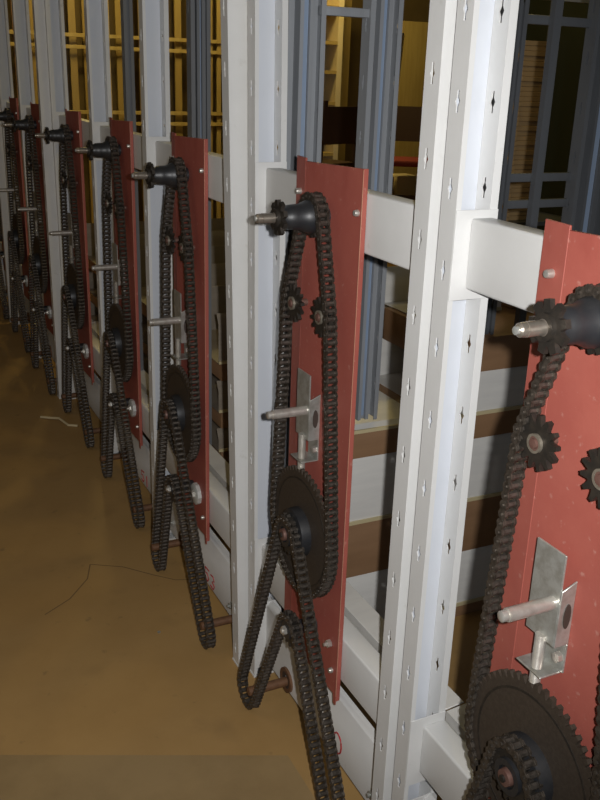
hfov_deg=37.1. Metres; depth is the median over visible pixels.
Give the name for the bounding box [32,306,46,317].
tension sprocket
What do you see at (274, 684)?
rod
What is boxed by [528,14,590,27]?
bar
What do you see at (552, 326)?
shaft
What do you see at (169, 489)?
tension sprocket
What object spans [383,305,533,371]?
stack
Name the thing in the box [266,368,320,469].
bracket
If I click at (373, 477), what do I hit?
horizontal beam
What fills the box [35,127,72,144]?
shaft
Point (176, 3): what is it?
board
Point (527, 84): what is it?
carton
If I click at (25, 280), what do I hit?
washer
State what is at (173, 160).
chain
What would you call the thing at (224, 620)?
rod
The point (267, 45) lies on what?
upright post
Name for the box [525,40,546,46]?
carton
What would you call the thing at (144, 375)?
rail
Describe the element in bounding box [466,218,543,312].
beam
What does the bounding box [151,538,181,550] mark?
rod
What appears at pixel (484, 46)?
upright post
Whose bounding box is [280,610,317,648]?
tension sprocket
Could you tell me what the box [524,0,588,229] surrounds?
wall
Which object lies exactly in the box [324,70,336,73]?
shelf
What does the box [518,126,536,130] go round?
carton
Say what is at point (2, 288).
chain
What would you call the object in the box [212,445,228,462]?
stack
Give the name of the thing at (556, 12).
upright
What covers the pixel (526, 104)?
carton
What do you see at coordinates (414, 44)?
board
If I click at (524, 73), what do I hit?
carton
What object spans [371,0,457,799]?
post
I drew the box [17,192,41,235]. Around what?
bracket
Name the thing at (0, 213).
mounting plate
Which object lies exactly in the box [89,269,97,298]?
metal tray
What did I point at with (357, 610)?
rail
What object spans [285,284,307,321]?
idler sprocket
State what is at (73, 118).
mounting plate
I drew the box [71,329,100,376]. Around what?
beam
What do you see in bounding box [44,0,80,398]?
upright post
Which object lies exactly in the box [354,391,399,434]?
metal tray
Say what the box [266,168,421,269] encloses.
beam
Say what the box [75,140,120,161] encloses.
shaft
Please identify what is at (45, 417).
scrap
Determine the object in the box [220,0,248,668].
post
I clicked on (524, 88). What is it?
carton
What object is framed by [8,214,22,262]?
large sprocket
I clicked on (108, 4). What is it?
board
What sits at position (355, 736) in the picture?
horizontal beam
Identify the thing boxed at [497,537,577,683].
metal bracket
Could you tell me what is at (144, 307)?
stack
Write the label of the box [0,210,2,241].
chain
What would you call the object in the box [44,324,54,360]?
panel
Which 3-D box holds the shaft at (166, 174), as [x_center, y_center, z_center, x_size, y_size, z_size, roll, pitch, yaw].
[-0.368,-0.629,2.498,0.210,0.085,0.085,-8,22,-24]
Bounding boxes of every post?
[0,0,29,323]
[0,257,7,296]
[11,0,45,357]
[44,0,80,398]
[84,0,120,453]
[120,0,145,437]
[138,0,175,539]
[186,0,211,528]
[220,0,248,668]
[248,0,287,677]
[274,0,326,612]
[355,0,403,420]
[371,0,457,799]
[391,0,518,799]
[483,0,529,334]
[561,0,599,234]
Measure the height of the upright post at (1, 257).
2.350 m
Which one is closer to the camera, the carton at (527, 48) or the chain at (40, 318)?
the carton at (527, 48)
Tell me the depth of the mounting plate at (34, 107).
4.64 m
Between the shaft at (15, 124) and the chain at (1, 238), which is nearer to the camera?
the shaft at (15, 124)
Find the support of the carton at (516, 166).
on the carton at (515, 170)
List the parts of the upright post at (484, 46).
connector plate, connector plate, connector plate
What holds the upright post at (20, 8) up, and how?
on the floor at (94, 674)
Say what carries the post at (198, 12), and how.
on the floor at (94, 674)
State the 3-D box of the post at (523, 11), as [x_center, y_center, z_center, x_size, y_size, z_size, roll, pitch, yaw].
[0.548,-0.860,2.352,0.057,1.420,0.043,-8,22,-24]
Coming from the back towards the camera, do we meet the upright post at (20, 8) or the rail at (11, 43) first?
the rail at (11, 43)
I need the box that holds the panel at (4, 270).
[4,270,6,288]
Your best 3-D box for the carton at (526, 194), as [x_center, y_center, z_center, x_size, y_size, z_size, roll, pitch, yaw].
[0.997,-1.009,4.336,0.150,0.021,0.240,-8,22,-24]
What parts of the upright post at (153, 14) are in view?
connector plate, connector plate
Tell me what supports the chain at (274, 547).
hanging from the large sprocket at (298, 498)
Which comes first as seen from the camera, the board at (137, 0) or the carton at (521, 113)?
the carton at (521, 113)
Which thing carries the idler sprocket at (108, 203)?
attached to the mounting plate at (122, 130)
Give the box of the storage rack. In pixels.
[483,0,589,225]
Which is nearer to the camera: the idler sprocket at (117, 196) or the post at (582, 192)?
the post at (582, 192)
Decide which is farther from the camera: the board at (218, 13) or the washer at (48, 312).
the board at (218, 13)
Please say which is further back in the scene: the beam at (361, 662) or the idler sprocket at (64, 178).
the idler sprocket at (64, 178)
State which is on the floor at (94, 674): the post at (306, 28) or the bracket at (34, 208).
the post at (306, 28)
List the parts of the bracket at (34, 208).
plate, threaded rod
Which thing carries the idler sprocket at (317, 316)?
attached to the mounting plate at (345, 188)
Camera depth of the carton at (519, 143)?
4.15 m
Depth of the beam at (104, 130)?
3.07 m
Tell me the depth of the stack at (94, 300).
4.82 m
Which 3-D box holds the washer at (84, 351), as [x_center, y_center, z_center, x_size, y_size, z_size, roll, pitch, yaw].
[-1.007,-0.227,4.168,0.028,0.067,0.070,-8,22,-24]
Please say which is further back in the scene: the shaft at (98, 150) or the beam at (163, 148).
the shaft at (98, 150)
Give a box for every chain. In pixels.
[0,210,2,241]
[0,257,8,318]
[4,108,24,263]
[8,231,30,352]
[25,115,47,292]
[28,255,55,394]
[59,124,84,329]
[61,285,94,447]
[100,331,144,528]
[102,136,133,381]
[151,398,215,649]
[161,157,200,462]
[237,515,344,799]
[270,191,338,598]
[464,283,599,799]
[466,733,544,799]
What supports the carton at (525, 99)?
on the carton at (526, 104)
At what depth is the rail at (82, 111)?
7.82 m
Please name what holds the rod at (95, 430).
on the chain at (69, 360)
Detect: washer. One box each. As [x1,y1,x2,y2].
[23,275,27,286]
[45,306,51,318]
[81,344,88,358]
[127,399,135,416]
[191,482,201,504]
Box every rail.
[9,30,220,43]
[10,42,220,54]
[69,110,222,115]
[91,321,99,340]
[136,122,222,125]
[141,370,148,395]
[209,443,229,492]
[344,581,463,714]
[445,703,474,749]
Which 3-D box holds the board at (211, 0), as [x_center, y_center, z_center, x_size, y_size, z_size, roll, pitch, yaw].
[-0.809,-2.733,7.959,0.060,2.900,0.024,-8,22,-24]
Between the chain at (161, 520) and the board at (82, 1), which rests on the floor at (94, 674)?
the board at (82, 1)
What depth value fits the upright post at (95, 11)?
3.48 m
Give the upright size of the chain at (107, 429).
0.678 m
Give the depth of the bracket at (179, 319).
2.66 m
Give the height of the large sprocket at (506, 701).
0.303 m
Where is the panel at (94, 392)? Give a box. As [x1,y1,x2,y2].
[77,356,101,420]
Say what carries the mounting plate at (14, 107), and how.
attached to the beam
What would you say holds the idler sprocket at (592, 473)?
attached to the mounting plate at (555, 507)
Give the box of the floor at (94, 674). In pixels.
[0,259,490,799]
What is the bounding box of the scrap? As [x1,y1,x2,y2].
[40,416,77,426]
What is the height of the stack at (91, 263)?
0.068 m
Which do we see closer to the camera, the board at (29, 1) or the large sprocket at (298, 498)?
the large sprocket at (298, 498)
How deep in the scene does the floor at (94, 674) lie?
2.75 m
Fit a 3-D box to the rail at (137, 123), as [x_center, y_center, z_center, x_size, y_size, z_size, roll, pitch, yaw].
[-1.657,-2.359,7.627,2.500,0.030,0.030,-8,22,-24]
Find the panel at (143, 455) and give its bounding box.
[117,412,151,494]
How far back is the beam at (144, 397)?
3.42 m
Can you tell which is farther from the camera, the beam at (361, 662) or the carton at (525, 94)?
the carton at (525, 94)
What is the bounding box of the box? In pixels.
[393,173,416,194]
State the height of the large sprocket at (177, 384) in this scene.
0.303 m
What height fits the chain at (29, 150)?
0.918 m
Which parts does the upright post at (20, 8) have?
connector plate, connector plate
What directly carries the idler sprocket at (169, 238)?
attached to the mounting plate at (194, 151)
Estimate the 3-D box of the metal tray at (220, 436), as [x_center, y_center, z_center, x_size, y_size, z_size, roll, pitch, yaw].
[0.051,0.024,3.571,0.955,0.082,0.426,-8,22,-24]
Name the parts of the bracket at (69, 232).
plate, threaded rod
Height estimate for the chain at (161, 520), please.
0.678 m
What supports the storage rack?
on the floor at (94, 674)
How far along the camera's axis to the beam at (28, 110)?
4.76 m
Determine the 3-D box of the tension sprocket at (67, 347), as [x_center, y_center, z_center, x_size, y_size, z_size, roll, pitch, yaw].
[-1.054,-0.246,4.188,0.088,0.089,0.088,-8,22,-24]
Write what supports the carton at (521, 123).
on the carton at (520, 128)
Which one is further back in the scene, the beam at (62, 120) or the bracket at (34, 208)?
the bracket at (34, 208)
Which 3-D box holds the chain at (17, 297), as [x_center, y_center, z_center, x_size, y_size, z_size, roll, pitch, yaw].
[-1.730,-0.683,5.473,0.030,0.678,0.575,-8,22,-24]
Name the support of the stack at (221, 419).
on the metal tray at (220, 436)
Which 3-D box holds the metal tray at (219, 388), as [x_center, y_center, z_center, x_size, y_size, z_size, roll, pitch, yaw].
[0.056,-0.132,3.515,0.955,0.112,0.426,-8,22,-24]
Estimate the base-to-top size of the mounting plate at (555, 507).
1.214 m
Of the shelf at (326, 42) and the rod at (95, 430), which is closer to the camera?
the rod at (95, 430)
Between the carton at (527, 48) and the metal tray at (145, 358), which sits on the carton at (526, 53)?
the carton at (527, 48)
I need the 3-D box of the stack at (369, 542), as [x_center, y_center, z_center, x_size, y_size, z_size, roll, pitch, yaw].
[0.624,0.296,3.018,1.445,0.183,0.400,-8,22,-24]
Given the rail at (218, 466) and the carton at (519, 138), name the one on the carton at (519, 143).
the carton at (519, 138)
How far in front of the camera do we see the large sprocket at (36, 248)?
4.74 m
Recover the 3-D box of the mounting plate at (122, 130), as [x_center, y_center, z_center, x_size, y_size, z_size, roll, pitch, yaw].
[-0.664,-0.429,3.386,0.021,1.214,0.308,-8,22,-24]
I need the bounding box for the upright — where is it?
[514,0,563,325]
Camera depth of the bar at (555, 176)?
2.52 m
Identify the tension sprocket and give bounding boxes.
[11,275,24,285]
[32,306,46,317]
[65,343,83,356]
[108,393,129,414]
[166,474,193,502]
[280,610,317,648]
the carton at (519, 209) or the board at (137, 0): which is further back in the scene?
the board at (137, 0)
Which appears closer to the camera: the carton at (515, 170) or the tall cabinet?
the carton at (515, 170)
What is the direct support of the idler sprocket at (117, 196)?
attached to the mounting plate at (122, 130)
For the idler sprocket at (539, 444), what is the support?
attached to the mounting plate at (555, 507)
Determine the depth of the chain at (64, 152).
3.97 m
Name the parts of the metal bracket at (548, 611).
threaded rod, foot plate, plate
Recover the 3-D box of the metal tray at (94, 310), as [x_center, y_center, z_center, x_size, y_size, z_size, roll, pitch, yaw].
[-0.644,-0.492,4.933,0.955,0.082,0.426,-8,22,-24]
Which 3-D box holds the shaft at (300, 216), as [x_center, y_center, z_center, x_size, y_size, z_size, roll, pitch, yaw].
[0.004,-0.368,1.798,0.210,0.085,0.085,-8,22,-24]
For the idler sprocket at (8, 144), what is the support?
attached to the mounting plate at (14, 107)
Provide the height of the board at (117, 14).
2.900 m
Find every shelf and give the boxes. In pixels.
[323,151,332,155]
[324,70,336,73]
[325,41,337,44]
[508,211,561,225]
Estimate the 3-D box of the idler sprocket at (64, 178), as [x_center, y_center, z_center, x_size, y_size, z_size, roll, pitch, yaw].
[-1.052,-0.992,4.028,0.042,0.082,0.083,-8,22,-24]
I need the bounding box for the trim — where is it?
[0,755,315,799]
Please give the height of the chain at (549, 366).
0.918 m
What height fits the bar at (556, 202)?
0.023 m
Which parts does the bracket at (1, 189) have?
threaded rod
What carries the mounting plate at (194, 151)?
attached to the beam at (163, 148)
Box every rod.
[61,393,83,398]
[84,427,100,434]
[100,453,126,461]
[132,503,152,512]
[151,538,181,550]
[200,615,231,629]
[247,676,287,695]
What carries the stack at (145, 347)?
on the metal tray at (145, 358)
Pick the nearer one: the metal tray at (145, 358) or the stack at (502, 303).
the stack at (502, 303)
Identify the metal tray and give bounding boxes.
[86,218,224,264]
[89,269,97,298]
[90,301,98,321]
[140,245,225,305]
[142,314,174,348]
[143,353,148,373]
[211,285,389,364]
[212,373,227,412]
[212,420,228,451]
[346,544,502,619]
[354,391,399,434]
[380,339,527,417]
[385,266,501,316]
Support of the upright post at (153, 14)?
on the floor at (94, 674)
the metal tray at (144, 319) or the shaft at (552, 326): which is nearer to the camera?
the shaft at (552, 326)
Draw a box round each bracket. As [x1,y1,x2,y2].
[0,175,18,213]
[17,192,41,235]
[50,212,78,263]
[91,242,125,303]
[148,289,189,365]
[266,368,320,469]
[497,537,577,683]
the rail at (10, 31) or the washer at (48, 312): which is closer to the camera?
the washer at (48, 312)
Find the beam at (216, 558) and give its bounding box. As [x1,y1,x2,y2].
[170,502,231,614]
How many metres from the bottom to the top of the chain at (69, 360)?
0.678 m
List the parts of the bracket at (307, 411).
threaded rod, plate, foot plate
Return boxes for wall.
[7,0,429,222]
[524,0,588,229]
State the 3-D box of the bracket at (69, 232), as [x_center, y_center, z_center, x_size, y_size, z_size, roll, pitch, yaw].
[-1.073,-0.729,4.054,0.120,0.228,0.066,-8,22,-24]
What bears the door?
on the floor at (94, 674)
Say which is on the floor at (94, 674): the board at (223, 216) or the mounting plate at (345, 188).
the board at (223, 216)
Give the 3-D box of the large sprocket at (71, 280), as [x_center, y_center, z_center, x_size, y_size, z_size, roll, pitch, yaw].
[-1.055,-0.479,4.131,0.086,0.303,0.303,-8,22,-24]
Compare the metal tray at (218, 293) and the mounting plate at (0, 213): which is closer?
the metal tray at (218, 293)
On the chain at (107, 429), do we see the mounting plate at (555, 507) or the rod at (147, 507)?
the rod at (147, 507)
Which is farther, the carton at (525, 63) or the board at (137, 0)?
the board at (137, 0)
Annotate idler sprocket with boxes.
[7,143,10,156]
[27,155,31,171]
[61,170,67,188]
[68,173,77,192]
[105,192,113,214]
[114,196,125,219]
[164,226,179,254]
[178,233,194,262]
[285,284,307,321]
[311,297,332,337]
[519,414,560,471]
[580,447,599,508]
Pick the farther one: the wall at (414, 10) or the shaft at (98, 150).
the wall at (414, 10)
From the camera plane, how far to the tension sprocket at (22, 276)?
5.50 m
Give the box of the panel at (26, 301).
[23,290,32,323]
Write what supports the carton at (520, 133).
on the carton at (519, 138)
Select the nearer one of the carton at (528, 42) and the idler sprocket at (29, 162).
the carton at (528, 42)
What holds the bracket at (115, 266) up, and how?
attached to the mounting plate at (122, 130)
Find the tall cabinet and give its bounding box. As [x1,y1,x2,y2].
[277,0,344,159]
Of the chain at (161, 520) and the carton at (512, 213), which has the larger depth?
the carton at (512, 213)
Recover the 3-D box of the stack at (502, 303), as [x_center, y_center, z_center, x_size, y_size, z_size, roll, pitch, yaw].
[0.890,-0.434,3.052,0.560,0.158,0.200,-8,22,-24]
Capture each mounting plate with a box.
[0,213,4,269]
[9,96,32,303]
[30,102,53,334]
[64,109,93,384]
[109,117,142,448]
[169,132,209,543]
[284,155,368,704]
[488,218,599,798]
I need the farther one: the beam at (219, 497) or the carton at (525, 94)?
the carton at (525, 94)
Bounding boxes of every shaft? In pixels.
[0,111,13,121]
[3,117,36,131]
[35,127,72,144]
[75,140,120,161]
[131,160,188,189]
[253,197,330,237]
[512,296,599,355]
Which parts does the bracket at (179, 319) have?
threaded rod, plate, foot plate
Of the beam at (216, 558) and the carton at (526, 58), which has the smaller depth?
the beam at (216, 558)
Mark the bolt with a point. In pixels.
(328, 643)
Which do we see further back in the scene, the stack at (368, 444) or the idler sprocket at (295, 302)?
the stack at (368, 444)
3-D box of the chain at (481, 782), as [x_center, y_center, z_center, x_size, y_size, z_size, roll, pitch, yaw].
[0.352,0.862,1.396,0.030,0.678,0.575,-8,22,-24]
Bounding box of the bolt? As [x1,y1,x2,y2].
[323,639,331,647]
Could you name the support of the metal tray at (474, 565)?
on the stack at (475, 606)
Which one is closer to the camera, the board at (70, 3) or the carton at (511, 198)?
the carton at (511, 198)
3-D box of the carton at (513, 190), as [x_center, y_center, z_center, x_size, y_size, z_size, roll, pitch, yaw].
[0.996,-1.028,4.326,0.150,0.021,0.240,-8,22,-24]
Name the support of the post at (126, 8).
on the floor at (94, 674)
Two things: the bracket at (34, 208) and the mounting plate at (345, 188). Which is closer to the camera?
the mounting plate at (345, 188)
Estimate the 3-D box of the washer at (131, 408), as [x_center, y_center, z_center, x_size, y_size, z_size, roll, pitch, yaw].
[-0.658,0.032,3.470,0.028,0.067,0.070,-8,22,-24]
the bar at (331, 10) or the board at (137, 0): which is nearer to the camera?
the bar at (331, 10)
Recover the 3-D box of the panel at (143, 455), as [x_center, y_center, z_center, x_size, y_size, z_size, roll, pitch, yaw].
[-0.634,0.243,3.590,0.033,0.189,0.785,-8,22,-24]
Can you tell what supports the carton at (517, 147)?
on the carton at (517, 152)
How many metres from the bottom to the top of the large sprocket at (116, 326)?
0.303 m
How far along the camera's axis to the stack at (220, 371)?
3.14 m
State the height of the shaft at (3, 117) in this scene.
0.085 m
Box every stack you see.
[89,260,96,274]
[90,292,97,307]
[141,302,146,316]
[143,342,174,356]
[212,359,227,380]
[212,407,228,427]
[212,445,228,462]
[346,495,510,577]
[353,383,519,458]
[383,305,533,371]
[442,600,483,616]
[501,302,515,308]
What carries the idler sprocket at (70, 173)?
attached to the mounting plate at (73, 118)
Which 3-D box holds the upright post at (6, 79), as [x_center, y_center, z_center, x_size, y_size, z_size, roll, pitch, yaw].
[-1.812,-1.622,5.607,0.094,2.350,0.050,-8,22,-24]
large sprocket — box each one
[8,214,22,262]
[28,236,45,292]
[62,263,82,328]
[104,303,130,380]
[163,364,197,460]
[275,465,333,595]
[472,668,592,799]
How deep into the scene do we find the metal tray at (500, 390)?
2.65 m
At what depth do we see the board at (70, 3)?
7.43 m
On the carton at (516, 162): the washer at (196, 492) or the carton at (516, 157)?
the carton at (516, 157)
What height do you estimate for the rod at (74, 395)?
0.025 m
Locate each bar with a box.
[318,6,368,17]
[507,198,568,208]
[510,172,570,181]
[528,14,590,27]
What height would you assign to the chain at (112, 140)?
0.918 m
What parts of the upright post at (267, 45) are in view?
foot plate, connector plate, connector plate, connector plate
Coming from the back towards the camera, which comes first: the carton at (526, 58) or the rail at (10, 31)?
the rail at (10, 31)
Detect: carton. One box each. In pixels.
[508,215,526,220]
[509,208,527,211]
[509,211,526,215]
[510,192,528,197]
[510,197,528,199]
[511,183,529,187]
[511,188,529,192]
[514,155,533,159]
[514,160,532,164]
[514,165,531,168]
[514,169,531,172]
[515,150,533,154]
[516,146,534,149]
[517,131,535,135]
[517,136,535,140]
[517,141,534,145]
[518,51,545,56]
[518,56,544,61]
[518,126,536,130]
[519,46,545,51]
[519,111,538,116]
[519,116,537,120]
[519,121,537,125]
[520,91,540,96]
[520,106,538,111]
[521,76,542,81]
[521,81,541,86]
[521,86,541,91]
[521,96,539,101]
[521,101,539,106]
[522,66,543,71]
[522,71,542,76]
[523,61,543,66]
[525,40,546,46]
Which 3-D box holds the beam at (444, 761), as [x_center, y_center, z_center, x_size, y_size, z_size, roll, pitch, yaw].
[0.418,0.806,1.486,0.052,0.113,0.720,-8,22,-24]
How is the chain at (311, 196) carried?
attached to the large sprocket at (298, 498)
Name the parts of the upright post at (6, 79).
connector plate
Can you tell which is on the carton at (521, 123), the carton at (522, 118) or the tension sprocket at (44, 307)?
the carton at (522, 118)
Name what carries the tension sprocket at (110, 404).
attached to the mounting plate at (122, 130)
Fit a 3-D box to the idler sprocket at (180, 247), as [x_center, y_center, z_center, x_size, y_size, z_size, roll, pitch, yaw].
[-0.319,-0.431,2.532,0.042,0.083,0.083,-8,22,-24]
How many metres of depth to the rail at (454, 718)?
1.83 m
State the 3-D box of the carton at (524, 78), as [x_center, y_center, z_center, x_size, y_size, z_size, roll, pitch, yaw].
[1.015,-1.492,4.154,0.150,0.021,0.240,-8,22,-24]
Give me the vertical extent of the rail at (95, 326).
0.054 m
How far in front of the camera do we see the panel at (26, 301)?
5.81 m
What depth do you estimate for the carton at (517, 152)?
4.16 m
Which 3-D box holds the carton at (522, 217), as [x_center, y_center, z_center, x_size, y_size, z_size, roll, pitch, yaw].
[0.989,-0.907,4.368,0.150,0.021,0.240,-8,22,-24]
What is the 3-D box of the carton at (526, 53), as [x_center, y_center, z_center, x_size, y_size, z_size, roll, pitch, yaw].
[1.014,-1.592,4.115,0.150,0.021,0.240,-8,22,-24]
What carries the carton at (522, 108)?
on the carton at (521, 113)
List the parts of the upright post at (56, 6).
connector plate, connector plate, connector plate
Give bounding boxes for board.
[10,0,28,242]
[28,0,38,103]
[66,0,79,109]
[81,0,93,222]
[108,4,112,119]
[114,0,123,120]
[137,0,143,220]
[173,0,182,135]
[211,0,212,218]
[216,0,220,217]
[222,116,224,217]
[393,21,434,174]
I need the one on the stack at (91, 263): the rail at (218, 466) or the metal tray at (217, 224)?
the metal tray at (217, 224)
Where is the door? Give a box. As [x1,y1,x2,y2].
[338,0,351,160]
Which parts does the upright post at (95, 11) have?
connector plate, connector plate, connector plate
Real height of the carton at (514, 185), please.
0.021 m
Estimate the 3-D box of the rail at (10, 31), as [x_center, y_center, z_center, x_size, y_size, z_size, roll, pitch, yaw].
[-1.635,-3.007,7.392,2.500,0.030,0.030,-8,22,-24]
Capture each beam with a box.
[26,108,30,114]
[59,115,89,146]
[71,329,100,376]
[100,125,142,170]
[110,368,150,440]
[155,141,223,202]
[162,436,230,548]
[170,502,231,614]
[261,544,386,723]
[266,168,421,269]
[266,597,382,799]
[349,432,513,525]
[420,720,476,799]
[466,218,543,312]
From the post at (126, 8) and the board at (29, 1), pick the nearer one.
the post at (126, 8)
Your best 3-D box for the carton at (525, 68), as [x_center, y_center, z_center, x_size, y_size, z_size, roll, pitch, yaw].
[1.015,-1.534,4.145,0.150,0.021,0.240,-8,22,-24]
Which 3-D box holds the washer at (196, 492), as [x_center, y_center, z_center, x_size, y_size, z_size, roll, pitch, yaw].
[-0.331,0.293,2.784,0.028,0.067,0.070,-8,22,-24]
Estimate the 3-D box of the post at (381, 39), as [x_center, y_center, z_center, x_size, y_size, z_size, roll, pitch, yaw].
[0.192,-0.715,2.225,0.089,1.630,0.043,-8,22,-24]
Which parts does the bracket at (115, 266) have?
plate, threaded rod, foot plate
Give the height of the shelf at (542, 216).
0.020 m
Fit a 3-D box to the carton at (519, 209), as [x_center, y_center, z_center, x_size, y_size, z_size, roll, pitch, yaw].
[0.998,-0.947,4.354,0.150,0.021,0.240,-8,22,-24]
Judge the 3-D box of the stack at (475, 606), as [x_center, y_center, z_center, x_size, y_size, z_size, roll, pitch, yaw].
[0.615,0.581,3.121,1.445,0.052,0.400,-8,22,-24]
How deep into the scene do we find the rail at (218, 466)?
2.96 m
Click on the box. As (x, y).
(404, 183)
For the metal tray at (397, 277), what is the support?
on the stack at (503, 349)
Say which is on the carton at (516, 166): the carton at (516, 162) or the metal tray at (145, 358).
the carton at (516, 162)

